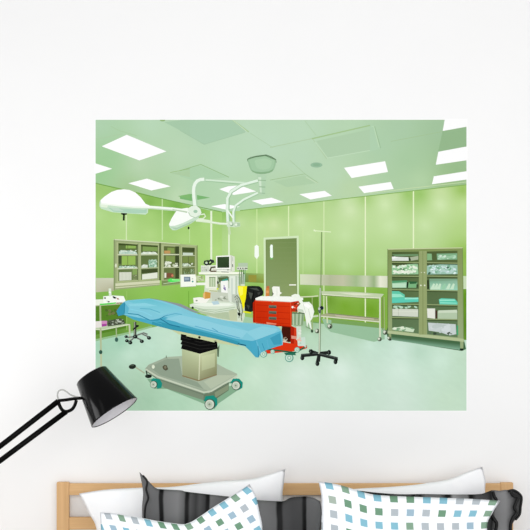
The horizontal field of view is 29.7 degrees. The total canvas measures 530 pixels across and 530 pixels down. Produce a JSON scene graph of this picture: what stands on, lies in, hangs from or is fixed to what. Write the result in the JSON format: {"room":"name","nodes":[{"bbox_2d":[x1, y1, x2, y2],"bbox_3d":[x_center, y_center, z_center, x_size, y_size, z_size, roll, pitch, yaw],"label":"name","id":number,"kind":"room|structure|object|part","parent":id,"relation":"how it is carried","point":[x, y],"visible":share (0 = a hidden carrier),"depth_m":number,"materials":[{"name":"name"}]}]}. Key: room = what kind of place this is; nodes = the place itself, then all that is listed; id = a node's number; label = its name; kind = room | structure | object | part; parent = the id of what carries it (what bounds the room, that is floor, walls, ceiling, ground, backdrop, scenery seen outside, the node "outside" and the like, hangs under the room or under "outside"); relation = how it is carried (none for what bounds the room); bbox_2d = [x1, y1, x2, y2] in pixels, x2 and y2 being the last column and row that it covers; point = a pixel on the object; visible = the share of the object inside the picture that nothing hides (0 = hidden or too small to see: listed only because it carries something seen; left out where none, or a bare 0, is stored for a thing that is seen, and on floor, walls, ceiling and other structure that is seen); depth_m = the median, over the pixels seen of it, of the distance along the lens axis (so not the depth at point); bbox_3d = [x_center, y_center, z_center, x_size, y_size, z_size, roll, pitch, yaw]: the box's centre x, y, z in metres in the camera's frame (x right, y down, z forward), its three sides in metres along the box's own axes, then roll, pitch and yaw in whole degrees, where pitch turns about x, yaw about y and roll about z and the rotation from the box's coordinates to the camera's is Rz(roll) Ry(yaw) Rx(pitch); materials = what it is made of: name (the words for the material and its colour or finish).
{"room":"bedroom","nodes":[
{"label":"bedroom","id":0,"kind":"room"},
{"bbox_2d":[0,0,529,529],"bbox_3d":[0.000,0.400,3.560,5.200,2.700,0.120,0,0,0],"label":"wall","id":1,"kind":"structure","parent":0,"point":[66,65],"depth_m":3.50,"materials":[{"name":"white paint"}]},
{"bbox_2d":[95,119,466,411],"bbox_3d":[0.056,0.001,3.499,1.305,1.025,0.002,0,0,0],"label":"wall mural","id":2,"kind":"object","parent":1,"relation":"attached to","point":[242,265],"visible":0.99,"depth_m":3.50,"materials":[{"name":"green paper"}]},
{"bbox_2d":[100,288,125,304],"bbox_3d":[-0.533,0.111,3.499,0.091,0.059,0.001,0,0,0],"label":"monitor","id":3,"kind":"object","parent":2,"relation":"on","point":[108,296],"depth_m":3.50,"materials":[{"name":"plastic"}]},
{"bbox_2d":[107,318,124,325],"bbox_3d":[-0.521,0.200,3.499,0.061,0.029,0.001,0,0,0],"label":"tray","id":4,"kind":"object","parent":2,"relation":"on","point":[110,321],"depth_m":3.50,"materials":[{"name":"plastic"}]},
{"bbox_2d":[116,299,282,357],"bbox_3d":[-0.229,0.220,3.498,0.582,0.209,0.001,0,0,0],"label":"drape","id":5,"kind":"object","parent":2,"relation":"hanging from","point":[145,328],"depth_m":3.50,"materials":[{"name":"fabric"}]},
{"bbox_2d":[203,292,210,298],"bbox_3d":[-0.204,0.106,3.499,0.027,0.026,0.001,0,0,0],"label":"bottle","id":6,"kind":"object","parent":2,"relation":"on","point":[206,295],"depth_m":3.50,"materials":[{"name":"plastic"}]},
{"bbox_3d":[0.057,0.061,3.499,0.125,0.328,0.001,0,0,0],"label":"printed door","id":7,"kind":"part","parent":2,"relation":"part of","materials":[{"name":"paper"}]},
{"bbox_2d":[311,162,321,167],"bbox_3d":[0.180,-0.350,3.499,0.042,0.018,0.001,0,0,0],"label":"ceiling vent","id":8,"kind":"object","parent":2,"relation":"attached to","point":[313,164],"depth_m":3.50,"materials":[{"name":"plastic"}]},
{"bbox_2d":[436,147,465,164],"bbox_3d":[0.651,-0.383,3.499,0.108,0.064,0.001,0,0,0],"label":"ceiling light","id":9,"kind":"object","parent":2,"relation":"attached to","point":[458,154],"depth_m":3.50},
{"bbox_2d":[443,120,465,130],"bbox_3d":[0.663,-0.488,3.499,0.083,0.039,0.001,0,0,0],"label":"ceiling light","id":10,"kind":"object","parent":2,"relation":"attached to","point":[448,124],"depth_m":3.50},
{"bbox_3d":[0.000,1.780,1.460,5.200,0.060,4.320,0,0,0],"label":"floor","id":11,"kind":"structure","parent":0,"visible":0},
{"bbox_2d":[57,482,512,529],"bbox_3d":[0.069,1.252,2.457,1.584,0.996,2.053,0,0,0],"label":"bed","id":12,"kind":"object","parent":11,"relation":"on","point":[64,489],"visible":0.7,"depth_m":3.47,"materials":[{"name":"brown wood"}]},
{"bbox_3d":[-0.701,1.252,3.474,0.043,0.996,0.017,0,0,0],"label":"headboard post","id":13,"kind":"part","parent":12,"relation":"part of","materials":[{"name":"brown wood"}]},
{"bbox_3d":[0.069,0.897,3.475,1.498,0.041,0.014,0,0,0],"label":"headboard rail","id":14,"kind":"part","parent":12,"relation":"part of","materials":[{"name":"brown wood"}]},
{"bbox_3d":[0.069,0.779,3.475,1.498,0.040,0.014,0,0,0],"label":"headboard rail","id":15,"kind":"part","parent":12,"relation":"part of","materials":[{"name":"brown wood"}]},
{"bbox_3d":[0.839,1.253,3.474,0.043,0.995,0.017,0,0,0],"label":"headboard post","id":16,"kind":"part","parent":12,"relation":"part of","materials":[{"name":"brown wood"}]},
{"bbox_3d":[0.069,1.300,2.482,1.494,0.240,1.925,0,0,0],"label":"mattress","id":17,"kind":"object","parent":12,"relation":"on","visible":0},
{"bbox_2d":[100,484,261,529],"bbox_3d":[-0.260,0.928,3.100,0.504,0.499,0.103,0,0,0],"label":"pillow","id":18,"kind":"object","parent":17,"relation":"on","point":[240,511],"visible":1,"depth_m":3.09,"materials":[{"name":"fabric"}]},
{"bbox_2d":[79,469,284,529],"bbox_3d":[-0.277,0.931,3.365,0.697,0.492,0.147,0,0,0],"label":"pillow","id":19,"kind":"object","parent":17,"relation":"on","point":[125,501],"visible":0.38,"depth_m":3.35,"materials":[{"name":"white fabric"}]},
{"bbox_2d":[140,473,321,529],"bbox_3d":[-0.111,0.925,3.245,0.593,0.506,0.097,0,0,0],"label":"pillow","id":20,"kind":"object","parent":17,"relation":"on","point":[163,505],"visible":0.77,"depth_m":3.23,"materials":[{"name":"black fabric"}]},
{"bbox_2d":[318,481,499,529],"bbox_3d":[0.447,0.924,3.100,0.566,0.507,0.109,0,0,0],"label":"pillow","id":21,"kind":"object","parent":17,"relation":"on","point":[343,508],"visible":1,"depth_m":3.08,"materials":[{"name":"fabric"}]},
{"bbox_2d":[355,467,485,493],"bbox_3d":[0.490,0.928,3.365,0.522,0.499,0.144,0,0,0],"label":"pillow","id":22,"kind":"object","parent":17,"relation":"on","point":[473,481],"visible":0.21,"depth_m":3.36,"materials":[{"name":"white fabric"}]},
{"bbox_2d":[361,489,522,529],"bbox_3d":[0.536,0.951,3.245,0.599,0.452,0.099,0,0,0],"label":"pillow","id":23,"kind":"object","parent":17,"relation":"on","point":[508,510],"visible":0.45,"depth_m":3.24,"materials":[{"name":"black fabric"}]},
{"bbox_3d":[-1.030,1.468,3.252,0.480,0.565,0.455,0,0,0],"label":"nightstand","id":24,"kind":"object","parent":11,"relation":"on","visible":0},
{"bbox_2d":[0,366,136,463],"bbox_3d":[-0.823,0.753,3.166,0.834,0.864,0.192,0,0,4],"label":"desk lamp","id":25,"kind":"object","parent":24,"relation":"on","point":[104,397],"visible":1,"depth_m":3.14,"materials":[{"name":"black metal"}]},
{"bbox_3d":[-0.830,0.567,3.170,0.358,0.283,0.017,0,0,0],"label":"arm","id":26,"kind":"part","parent":25,"relation":"part of","materials":[{"name":"black metal"}]},
{"bbox_3d":[-0.825,0.610,3.170,0.400,0.303,0.017,0,0,0],"label":"arm","id":27,"kind":"part","parent":25,"relation":"part of","materials":[{"name":"black metal"}]},
{"bbox_3d":[-0.502,0.418,3.156,0.192,0.194,0.164,0,0,0],"label":"lamp shade","id":28,"kind":"part","parent":25,"relation":"part of","materials":[{"name":"black metal"}]}
]}

